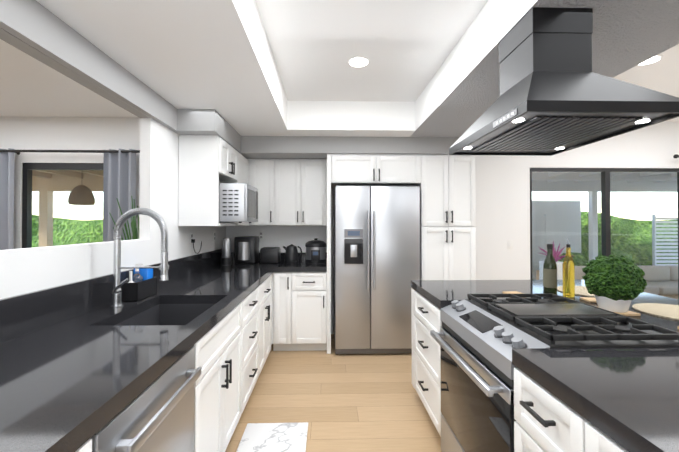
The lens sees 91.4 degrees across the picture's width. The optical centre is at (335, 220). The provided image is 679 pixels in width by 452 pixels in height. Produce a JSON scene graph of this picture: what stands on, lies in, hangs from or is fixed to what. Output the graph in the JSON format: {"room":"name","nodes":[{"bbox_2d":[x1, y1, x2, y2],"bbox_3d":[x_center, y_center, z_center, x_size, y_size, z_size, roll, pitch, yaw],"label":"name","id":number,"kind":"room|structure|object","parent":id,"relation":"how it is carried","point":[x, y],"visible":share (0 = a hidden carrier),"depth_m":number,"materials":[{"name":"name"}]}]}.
{"room":"kitchen","nodes":[
{"label":"kitchen","id":0,"kind":"room"},
{"bbox_2d":[0,28,225,298],"bbox_3d":[-1.340,0.040,1.198,0.075,2.720,5.920,0,-1,-1],"label":"wall","id":1,"kind":"structure","parent":0,"point":[25,270],"depth_m":2.21,"materials":[{"name":"white paint"}]},
{"bbox_2d":[190,232,201,253],"label":"outlet plates","id":2,"kind":"object","parent":1,"relation":"attached to","point":[192,241],"depth_m":3.09,"materials":[{"name":"white plastic"}]},
{"bbox_2d":[178,135,248,225],"bbox_3d":[-1.155,-0.339,3.336,0.391,0.777,1.018,0,-1,-1],"label":"upper cabinet","id":3,"kind":"object","parent":1,"relation":"attached to","point":[207,164],"visible":0.94,"depth_m":2.83,"materials":[{"name":"white wood"}]},
{"bbox_2d":[219,183,257,222],"bbox_3d":[-0.985,-0.149,3.101,0.427,0.343,0.476,0,-1,-1],"label":"microwave","id":4,"kind":"object","parent":3,"relation":"in","point":[238,202],"visible":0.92,"depth_m":2.87,"materials":[{"name":"silver metal"}]},
{"bbox_2d":[213,231,215,241],"label":"outlet plates","id":5,"kind":"object","parent":1,"relation":"attached to","point":[214,232],"depth_m":3.71,"materials":[{"name":"white plastic"}]},
{"bbox_2d":[0,0,474,159],"bbox_3d":[0.153,-0.840,1.243,2.908,0.179,5.916,0,-1,-1],"label":"soffit","id":6,"kind":"structure","parent":0,"point":[35,24],"depth_m":2.44,"materials":[{"name":"grey paint"}]},
{"bbox_2d":[225,334,441,451],"bbox_3d":[0.546,1.440,1.289,13.000,0.080,6.040,0,-1,-1],"label":"floor","id":7,"kind":"structure","parent":0,"point":[355,402],"depth_m":2.58,"materials":[{"name":"brown wood"}]},
{"bbox_2d":[75,439,91,451],"bbox_3d":[-0.932,0.954,0.430,0.696,0.872,0.736,0,-1,-1],"label":"base cabinet","id":8,"kind":"object","parent":7,"relation":"on","point":[87,446],"depth_m":0.79,"materials":[{"name":"white wood"}]},
{"bbox_2d":[109,196,138,239],"bbox_3d":[-1.953,0.587,3.379,0.680,1.668,0.600,0,-1,-1],"label":"potted plant","id":9,"kind":"object","parent":7,"relation":"on","point":[134,229],"visible":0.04,"depth_m":3.31,"materials":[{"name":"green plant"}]},
{"bbox_2d":[90,345,201,451],"bbox_3d":[-0.874,0.961,1.117,0.652,0.873,0.615,0,-1,-1],"label":"dishwasher","id":10,"kind":"object","parent":7,"relation":"on","point":[157,414],"visible":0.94,"depth_m":1.12,"materials":[{"name":"grey metal"}]},
{"bbox_2d":[194,335,242,451],"bbox_3d":[-0.966,1.075,1.819,0.696,0.659,0.775,0,-1,-1],"label":"base cabinet","id":11,"kind":"object","parent":7,"relation":"on","point":[232,349],"depth_m":1.76,"materials":[{"name":"white wood"}]},
{"bbox_2d":[205,283,262,410],"bbox_3d":[-0.982,0.975,2.482,0.696,0.872,0.663,0,-1,-1],"label":"base cabinet","id":12,"kind":"object","parent":7,"relation":"on","point":[246,319],"depth_m":2.44,"materials":[{"name":"white wood"}]},
{"bbox_2d":[263,275,271,365],"bbox_3d":[-0.996,0.981,3.064,0.696,0.872,0.625,0,-1,-1],"label":"base cabinet","id":13,"kind":"object","parent":7,"relation":"on","point":[267,284],"depth_m":3.12,"materials":[{"name":"white wood"}]},
{"bbox_2d":[0,248,275,451],"bbox_3d":[-0.951,0.513,1.701,0.720,0.407,4.917,0,-1,-1],"label":"countertop","id":14,"kind":"structure","parent":13,"relation":"on","point":[82,362],"depth_m":1.28,"materials":[{"name":"stone"}]},
{"bbox_2d":[121,264,156,300],"bbox_3d":[-1.232,0.372,2.067,0.118,0.210,0.220,0,-1,-1],"label":"sink caddy","id":15,"kind":"object","parent":14,"relation":"on","point":[139,284],"visible":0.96,"depth_m":2.03,"materials":[{"name":"black plastic"}]},
{"bbox_2d":[110,208,168,306],"bbox_3d":[-1.091,0.201,1.828,0.318,0.548,0.114,0,-1,-1],"label":"faucet","id":16,"kind":"object","parent":14,"relation":"on","point":[163,267],"visible":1,"depth_m":1.84,"materials":[{"name":"silver metal"}]},
{"bbox_2d":[221,238,231,264],"bbox_3d":[-1.229,0.342,3.739,0.120,0.305,0.120,0,-1,-1],"label":"thermos","id":17,"kind":"object","parent":14,"relation":"on","point":[226,258],"visible":1,"depth_m":3.70,"materials":[{"name":"silver metal"}]},
{"bbox_2d":[234,236,258,263],"bbox_3d":[-1.048,0.341,3.896,0.240,0.310,0.335,0,-1,-1],"label":"coffee maker","id":18,"kind":"object","parent":14,"relation":"on","point":[246,249],"visible":1,"depth_m":3.80,"materials":[{"name":"black plastic"}]},
{"bbox_2d":[260,247,280,262],"bbox_3d":[-0.773,0.406,3.919,0.230,0.182,0.180,0,-1,-1],"label":"toaster","id":19,"kind":"object","parent":14,"relation":"on","point":[270,254],"visible":1,"depth_m":3.83,"materials":[{"name":"black plastic"}]},
{"bbox_2d":[236,422,307,451],"bbox_3d":[-0.384,1.398,1.697,0.420,0.011,1.200,0,-1,-1],"label":"area rug","id":20,"kind":"object","parent":7,"relation":"on","point":[274,437],"visible":0.96,"depth_m":2.14,"materials":[{"name":"fabric"}]},
{"bbox_2d":[272,272,326,350],"bbox_3d":[-0.394,0.989,3.838,0.583,0.873,0.661,0,-1,-1],"label":"base cabinet","id":21,"kind":"object","parent":7,"relation":"on","point":[299,311],"visible":1,"depth_m":3.55,"materials":[{"name":"white wood"}]},
{"bbox_2d":[276,252,326,271],"bbox_3d":[-0.373,0.475,3.856,0.542,0.155,0.637,0,-1,-1],"label":"countertop","id":22,"kind":"structure","parent":21,"relation":"on","point":[281,266],"depth_m":3.58,"materials":[{"name":"stone"}]},
{"bbox_2d":[283,244,301,263],"bbox_3d":[-0.508,0.386,3.916,0.228,0.222,0.170,0,-1,-1],"label":"kettle","id":23,"kind":"object","parent":22,"relation":"on","point":[291,255],"visible":1,"depth_m":3.86,"materials":[{"name":"black plastic"}]},
{"bbox_2d":[305,238,326,263],"bbox_3d":[-0.233,0.353,3.931,0.254,0.288,0.257,0,-1,-1],"label":"pot","id":24,"kind":"object","parent":22,"relation":"on","point":[315,250],"visible":1,"depth_m":3.83,"materials":[{"name":"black metal"}]},
{"bbox_2d":[334,185,419,353],"bbox_3d":[0.438,0.526,3.799,0.900,1.799,0.737,0,-1,-1],"label":"fridge","id":25,"kind":"object","parent":7,"relation":"on","point":[376,249],"visible":0.98,"depth_m":3.49,"materials":[{"name":"grey metal"}]},
{"bbox_2d":[411,288,442,436],"bbox_3d":[1.195,0.974,2.342,1.150,0.872,0.686,0,-1,-1],"label":"base cabinet","id":26,"kind":"object","parent":7,"relation":"on","point":[425,316],"depth_m":2.27,"materials":[{"name":"white wood"}]},
{"bbox_2d":[411,280,678,451],"bbox_3d":[1.368,0.499,1.412,1.450,0.055,2.605,0,-1,-1],"label":"countertop","id":27,"kind":"structure","parent":26,"relation":"on","point":[627,399],"depth_m":1.01,"materials":[{"name":"stone"}]},
{"bbox_2d":[502,291,523,293],"bbox_3d":[1.155,0.472,2.145,0.100,0.012,0.100,0,-1,-7],"label":"coaster","id":28,"kind":"object","parent":27,"relation":"on","point":[504,292],"depth_m":2.15,"materials":[{"name":"brown wood"}]},
{"bbox_2d":[543,244,556,294],"bbox_3d":[1.386,0.315,2.142,0.077,0.327,0.077,0,-1,-1],"label":"wine bottle","id":29,"kind":"object","parent":27,"relation":"on","point":[549,275],"visible":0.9,"depth_m":2.12,"materials":[{"name":"green glass"}]},
{"bbox_2d":[562,238,574,296],"bbox_3d":[1.472,0.294,2.094,0.064,0.367,0.064,0,-1,-1],"label":"bottle","id":30,"kind":"object","parent":27,"relation":"on","point":[568,271],"visible":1,"depth_m":2.07,"materials":[{"name":"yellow glass"}]},
{"bbox_2d":[557,286,594,296],"bbox_3d":[1.713,0.476,2.238,0.379,0.006,0.379,0,-1,-16],"label":"woven placemat","id":31,"kind":"object","parent":27,"relation":"on","point":[579,290],"depth_m":2.25,"materials":[{"name":"beige wicker"}]},
{"bbox_2d":[580,297,596,302],"bbox_3d":[1.530,0.470,1.964,0.101,0.012,0.101,0,-1,8],"label":"coaster","id":32,"kind":"object","parent":27,"relation":"on","point":[590,299],"depth_m":1.96,"materials":[{"name":"brown wood"}]},
{"bbox_2d":[582,255,646,315],"bbox_3d":[1.433,0.325,1.720,0.259,0.298,0.251,0,-1,-1],"label":"topiary plant","id":33,"kind":"object","parent":27,"relation":"on","point":[615,284],"visible":1,"depth_m":1.65,"materials":[{"name":"green plant"}]},
{"bbox_2d":[632,303,678,319],"bbox_3d":[1.776,0.471,1.700,0.379,0.006,0.379,0,-1,-16],"label":"woven placemat","id":34,"kind":"object","parent":27,"relation":"on","point":[670,311],"depth_m":1.75,"materials":[{"name":"beige wicker"}]},
{"bbox_2d":[419,154,475,279],"bbox_3d":[1.218,0.352,3.901,0.594,2.148,0.625,0,-1,-1],"label":"tall cabinet","id":35,"kind":"object","parent":7,"relation":"on","point":[445,183],"depth_m":3.60,"materials":[{"name":"white wood"}]},
{"bbox_2d":[514,368,574,451],"bbox_3d":[1.227,0.961,1.056,1.148,0.872,0.335,0,-1,-1],"label":"base cabinet","id":36,"kind":"object","parent":7,"relation":"on","point":[546,420],"depth_m":1.06,"materials":[{"name":"white wood"}]},
{"bbox_2d":[430,293,678,451],"bbox_3d":[0.947,0.915,1.605,0.767,0.975,0.764,0,-1,-1],"label":"range","id":37,"kind":"object","parent":7,"relation":"on","point":[478,338],"visible":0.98,"depth_m":1.48,"materials":[{"name":"silver metal"}]},
{"bbox_2d":[575,412,627,451],"bbox_3d":[1.241,0.955,0.505,1.148,0.872,0.767,0,-1,-1],"label":"base cabinet","id":38,"kind":"object","parent":7,"relation":"on","point":[588,438],"depth_m":0.86,"materials":[{"name":"white wood"}]},
{"bbox_2d":[0,116,678,333],"bbox_3d":[0.474,0.071,4.263,13.000,2.720,0.120,0,-1,-1],"label":"wall","id":39,"kind":"structure","parent":0,"point":[502,187],"depth_m":4.24,"materials":[{"name":"white paint"}]},
{"bbox_2d":[22,163,102,247],"bbox_3d":[-3.315,-0.120,4.168,1.160,1.200,0.070,0,-1,-1],"label":"window","id":40,"kind":"structure","parent":39,"relation":"in","point":[27,188],"depth_m":4.14,"materials":[{"name":"clear glass"}]},
{"bbox_2d":[0,148,139,249],"bbox_3d":[-3.342,0.256,4.030,2.212,2.245,0.155,0,-1,-1],"label":"curtain","id":41,"kind":"object","parent":39,"relation":"attached to","point":[119,174],"visible":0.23,"depth_m":4.01,"materials":[{"name":"grey fabric"}]},
{"bbox_2d":[258,231,263,239],"label":"outlet plates","id":42,"kind":"object","parent":39,"relation":"attached to","point":[261,237],"depth_m":4.16,"materials":[{"name":"white plastic"}]},
{"bbox_2d":[248,159,326,224],"bbox_3d":[-0.567,-0.332,3.992,0.923,0.777,0.371,0,-1,-1],"label":"upper cabinet","id":43,"kind":"object","parent":39,"relation":"attached to","point":[292,191],"visible":0.96,"depth_m":3.85,"materials":[{"name":"white wood"}]},
{"bbox_2d":[331,154,422,188],"bbox_3d":[0.432,-0.562,3.891,0.977,0.319,0.625,0,-1,-1],"label":"upper cabinet","id":44,"kind":"object","parent":39,"relation":"attached to","point":[346,169],"depth_m":3.58,"materials":[{"name":"white wood"}]},
{"bbox_2d":[508,241,512,248],"label":"outlet plates","id":45,"kind":"object","parent":39,"relation":"attached to","point":[510,243],"depth_m":4.24,"materials":[{"name":"white plastic"}]},
{"bbox_2d":[530,168,678,299],"bbox_3d":[3.533,0.374,4.329,2.080,2.115,0.070,0,-1,-1],"label":"window","id":46,"kind":"structure","parent":39,"relation":"in","point":[606,222],"depth_m":4.32,"materials":[{"name":"clear glass"}]},
{"bbox_2d":[0,39,678,121],"bbox_3d":[0.547,-1.370,1.258,13.240,0.100,6.160,0,-1,-1],"label":"ceiling","id":47,"kind":"structure","parent":0,"point":[30,86],"depth_m":3.23,"materials":[{"name":"white paint"}]},
{"bbox_2d":[637,55,662,65],"bbox_3d":[2.543,-1.301,2.697,0.175,0.007,0.175,-1,-1,44],"label":"recessed light","id":48,"kind":"object","parent":47,"relation":"in","point":[656,58],"depth_m":2.69,"materials":[{"name":"white"}]},
{"bbox_2d":[36,0,678,136],"bbox_3d":[0.252,-1.125,1.249,3.110,0.389,5.920,0,-1,-1],"label":"ceiling","id":49,"kind":"structure","parent":0,"point":[188,54],"depth_m":2.08,"materials":[{"name":"white paint"}]},
{"bbox_2d":[347,56,369,67],"bbox_3d":[0.177,-1.203,2.518,0.175,0.007,0.175,-1,-1,44],"label":"recessed light","id":50,"kind":"object","parent":49,"relation":"in","point":[358,61],"depth_m":2.51,"materials":[{"name":"white"}]},
{"bbox_2d":[449,7,678,155],"bbox_3d":[0.983,-0.657,1.582,0.615,0.535,0.760,0,-1,-1],"label":"range hood","id":51,"kind":"object","parent":49,"relation":"hanging from","point":[557,95],"visible":1,"depth_m":1.44,"materials":[{"name":"black metal"}]},
{"label":"outside","id":52,"kind":"structure","parent":0,"visible":0},
{"bbox_3d":[0.856,1.641,9.100,22.000,0.080,9.555,0,-1,-1],"label":"patio","id":53,"kind":"object","parent":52,"visible":0},
{"bbox_2d":[32,170,102,246],"bbox_3d":[-4.056,0.243,5.451,6.000,2.639,2.440,0,-1,-1],"label":"patio cover","id":54,"kind":"object","parent":53,"relation":"on","point":[55,182],"depth_m":6.49,"materials":[{"name":"beige wood"}]},
{"bbox_2d":[68,185,94,204],"bbox_3d":[-4.114,-0.632,5.379,0.350,0.750,0.350,0,-1,-1],"label":"pendant lamp","id":55,"kind":"object","parent":54,"relation":"hanging from","point":[77,197],"depth_m":5.27,"materials":[{"name":"brown wicker"}]},
{"bbox_2d":[32,211,677,265],"bbox_3d":[0.886,0.690,7.862,24.000,1.881,1.951,0,-1,-1],"label":"hedge","id":56,"kind":"object","parent":53,"relation":"on","point":[637,243],"depth_m":8.36,"materials":[{"name":"green plant"}]},
{"bbox_2d":[539,241,572,279],"bbox_3d":[3.358,0.934,5.159,0.454,1.251,0.430,0,-1,-1],"label":"potted plants","id":57,"kind":"object","parent":53,"relation":"on","point":[559,264],"depth_m":5.13,"materials":[{"name":"white ceramic"}]},
{"bbox_2d":[532,201,580,279],"bbox_3d":[3.885,0.554,7.942,4.000,2.069,0.100,0,-1,-1],"label":"screen","id":58,"kind":"object","parent":53,"relation":"on","point":[574,230],"depth_m":7.93,"materials":[{"name":"white"}]},
{"bbox_2d":[532,172,676,260],"bbox_3d":[4.931,0.249,6.070,8.000,2.639,3.240,0,-1,-1],"label":"patio cover","id":59,"kind":"object","parent":53,"relation":"on","point":[563,178],"depth_m":7.56,"materials":[{"name":"white"}]},
{"bbox_2d":[532,214,677,277],"bbox_3d":[7.063,0.718,7.857,5.330,1.739,0.060,0,-1,-1],"label":"fence slats","id":60,"kind":"structure","parent":53,"relation":"on","point":[654,235],"depth_m":7.85,"materials":[{"name":"white"}]},
{"bbox_2d":[536,265,677,298],"bbox_3d":[5.507,1.208,6.019,3.250,0.720,0.850,0,-1,-1],"label":"outdoor sofa","id":61,"kind":"object","parent":53,"relation":"on","point":[666,277],"depth_m":6.15,"materials":[{"name":"grey fabric"}]}
]}

